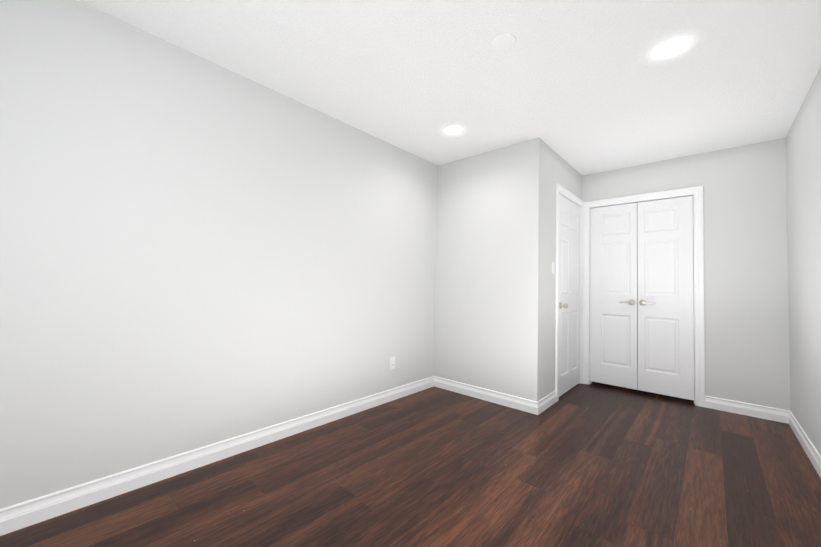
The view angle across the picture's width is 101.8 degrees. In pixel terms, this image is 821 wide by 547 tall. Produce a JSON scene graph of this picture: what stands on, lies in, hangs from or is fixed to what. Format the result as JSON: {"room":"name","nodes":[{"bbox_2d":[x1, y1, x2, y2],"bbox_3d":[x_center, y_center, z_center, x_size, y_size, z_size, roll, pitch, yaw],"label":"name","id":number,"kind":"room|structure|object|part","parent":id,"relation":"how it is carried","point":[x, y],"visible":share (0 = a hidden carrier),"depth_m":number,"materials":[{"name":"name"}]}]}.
{"room":"empty bedroom","nodes":[
{"label":"empty bedroom","id":0,"kind":"room"},
{"bbox_2d":[0,0,437,508],"bbox_3d":[-0.972,-0.058,2.396,0.120,2.440,3.855,-1,-3,42],"label":"wall","id":1,"kind":"structure","parent":0,"point":[196,251],"depth_m":1.89,"materials":[{"name":"white paint"}]},
{"bbox_2d":[0,376,435,535],"bbox_3d":[-0.946,1.107,2.312,0.015,0.108,3.615,-1,-3,42],"label":"baseboard","id":2,"kind":"structure","parent":1,"relation":"attached to","point":[18,516],"depth_m":1.87,"materials":[{"name":"white wood"}]},
{"bbox_2d":[390,356,394,369],"bbox_3d":[-0.171,0.854,3.182,0.009,0.115,0.070,-1,-3,42],"label":"outlet","id":3,"kind":"object","parent":1,"relation":"attached to","point":[392,362],"visible":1,"depth_m":3.18,"materials":[{"name":"white plastic"}]},
{"bbox_2d":[0,381,820,546],"bbox_3d":[0.650,1.214,2.036,4.557,0.060,7.146,-1,-3,42],"label":"floor","id":4,"kind":"structure","parent":0,"point":[595,464],"depth_m":1.84,"materials":[{"name":"brown wood"}]},
{"bbox_2d":[77,0,820,175],"bbox_3d":[0.702,-1.284,2.120,4.557,0.060,7.146,-1,-3,42],"label":"ceiling","id":5,"kind":"structure","parent":0,"point":[584,87],"depth_m":2.02,"materials":[{"name":"white paint"}]},
{"bbox_2d":[446,126,460,132],"bbox_3d":[0.367,-1.231,2.856,0.340,0.010,0.340,-1,-3,42],"label":"recessed light","id":6,"kind":"object","parent":5,"relation":"in","point":[452,129],"visible":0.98,"depth_m":2.85,"materials":[{"name":"white"}]},
{"bbox_2d":[491,33,515,51],"bbox_3d":[0.509,-1.263,1.831,0.132,0.008,0.132,-1,-3,42],"label":"ceiling detector","id":7,"kind":"object","parent":5,"relation":"attached to","point":[503,42],"visible":1,"depth_m":1.82,"materials":[{"name":"white plastic"}]},
{"bbox_2d":[657,39,684,54],"bbox_3d":[1.431,-1.244,1.838,0.340,0.010,0.340,-1,-3,42],"label":"recessed light","id":8,"kind":"object","parent":5,"relation":"in","point":[670,46],"visible":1,"depth_m":1.83,"materials":[{"name":"white"}]},
{"bbox_2d":[434,138,543,400],"bbox_3d":[0.742,0.010,3.365,1.135,2.440,0.120,-1,-3,42],"label":"wall","id":9,"kind":"structure","parent":0,"point":[489,281],"depth_m":3.24,"materials":[{"name":"white paint"}]},
{"bbox_2d":[436,376,539,414],"bbox_3d":[0.690,1.172,3.261,1.119,0.108,0.014,-1,-3,42],"label":"baseboard","id":10,"kind":"structure","parent":9,"relation":"attached to","point":[530,406],"depth_m":3.18,"materials":[{"name":"white wood"}]},
{"bbox_2d":[542,142,581,397],"bbox_3d":[1.565,0.032,3.520,0.120,2.440,1.211,-1,-3,42],"label":"wall","id":11,"kind":"structure","parent":0,"point":[560,170],"depth_m":3.17,"materials":[{"name":"white paint"}]},
{"bbox_2d":[540,390,556,412],"bbox_3d":[1.263,1.177,3.071,0.015,0.108,0.441,-1,-3,42],"label":"baseboard","id":12,"kind":"structure","parent":11,"relation":"attached to","point":[551,398],"depth_m":3.06,"materials":[{"name":"white wood"}]},
{"bbox_2d":[552,262,554,273],"bbox_3d":[1.382,-0.056,3.219,0.012,0.115,0.070,-1,-3,42],"label":"switch plate","id":13,"kind":"object","parent":11,"relation":"attached to","point":[553,267],"visible":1,"depth_m":3.21,"materials":[{"name":"white plastic"}]},
{"bbox_2d":[555,183,582,401],"bbox_3d":[1.693,0.191,3.648,0.138,2.136,0.918,-1,-3,42],"label":"door frame","id":14,"kind":"structure","parent":11,"relation":"attached to","point":[567,193],"depth_m":3.30,"materials":[{"name":"white wood"}]},
{"bbox_2d":[559,194,580,396],"bbox_3d":[1.742,0.225,3.603,0.108,2.043,0.762,-1,-3,42],"label":"entry door","id":15,"kind":"structure","parent":11,"relation":"in","point":[569,305],"depth_m":3.60,"materials":[{"name":"white wood"}]},
{"bbox_3d":[1.542,0.324,3.354,0.072,0.064,0.064,-1,-3,42],"label":"knob","id":16,"kind":"part","parent":15,"relation":"part of","materials":[{"name":"grey metal"}]},
{"bbox_2d":[582,138,790,410],"bbox_3d":[2.612,0.052,3.472,1.742,2.440,0.120,-1,-3,42],"label":"wall","id":17,"kind":"structure","parent":0,"point":[746,307],"depth_m":3.04,"materials":[{"name":"white paint"}]},
{"bbox_2d":[590,203,637,389],"bbox_3d":[2.241,0.235,3.705,0.455,1.995,0.094,-1,-3,42],"label":"closet door","id":18,"kind":"structure","parent":17,"relation":"in","point":[614,297],"depth_m":3.70,"materials":[{"name":"white wood"}]},
{"bbox_3d":[2.334,0.310,3.593,0.140,0.065,0.060,-1,-3,42],"label":"handle","id":19,"kind":"part","parent":18,"relation":"part of","materials":[{"name":"grey metal"}]},
{"bbox_2d":[582,186,704,406],"bbox_3d":[2.457,0.242,3.601,0.963,2.062,0.121,-1,-3,42],"label":"door frame","id":20,"kind":"structure","parent":17,"relation":"attached to","point":[590,382],"depth_m":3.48,"materials":[{"name":"white wood"}]},
{"bbox_2d":[637,196,694,399],"bbox_3d":[2.583,0.231,3.397,0.455,1.995,0.094,-1,-3,42],"label":"closet door","id":21,"kind":"structure","parent":17,"relation":"in","point":[665,305],"depth_m":3.40,"materials":[{"name":"white wood"}]},
{"bbox_3d":[2.463,0.307,3.478,0.140,0.065,0.060,-1,-3,42],"label":"handle","id":22,"kind":"part","parent":21,"relation":"part of","materials":[{"name":"grey metal"}]},
{"bbox_2d":[705,396,783,422],"bbox_3d":[2.981,1.210,2.990,0.513,0.108,0.014,-1,-3,42],"label":"baseboard","id":23,"kind":"structure","parent":17,"relation":"attached to","point":[753,410],"depth_m":2.98,"materials":[{"name":"white wood"}]},
{"bbox_2d":[786,67,820,455],"bbox_3d":[1.612,-0.053,0.968,0.120,2.440,5.186,-1,-3,42],"label":"wall","id":24,"kind":"structure","parent":0,"point":[803,156],"depth_m":2.31,"materials":[{"name":"white paint"}]},
{"bbox_2d":[784,410,820,477],"bbox_3d":[1.538,1.112,0.974,0.015,0.108,4.946,-1,-3,42],"label":"baseboard","id":25,"kind":"structure","parent":24,"relation":"attached to","point":[815,458],"depth_m":2.33,"materials":[{"name":"white wood"}]}
]}

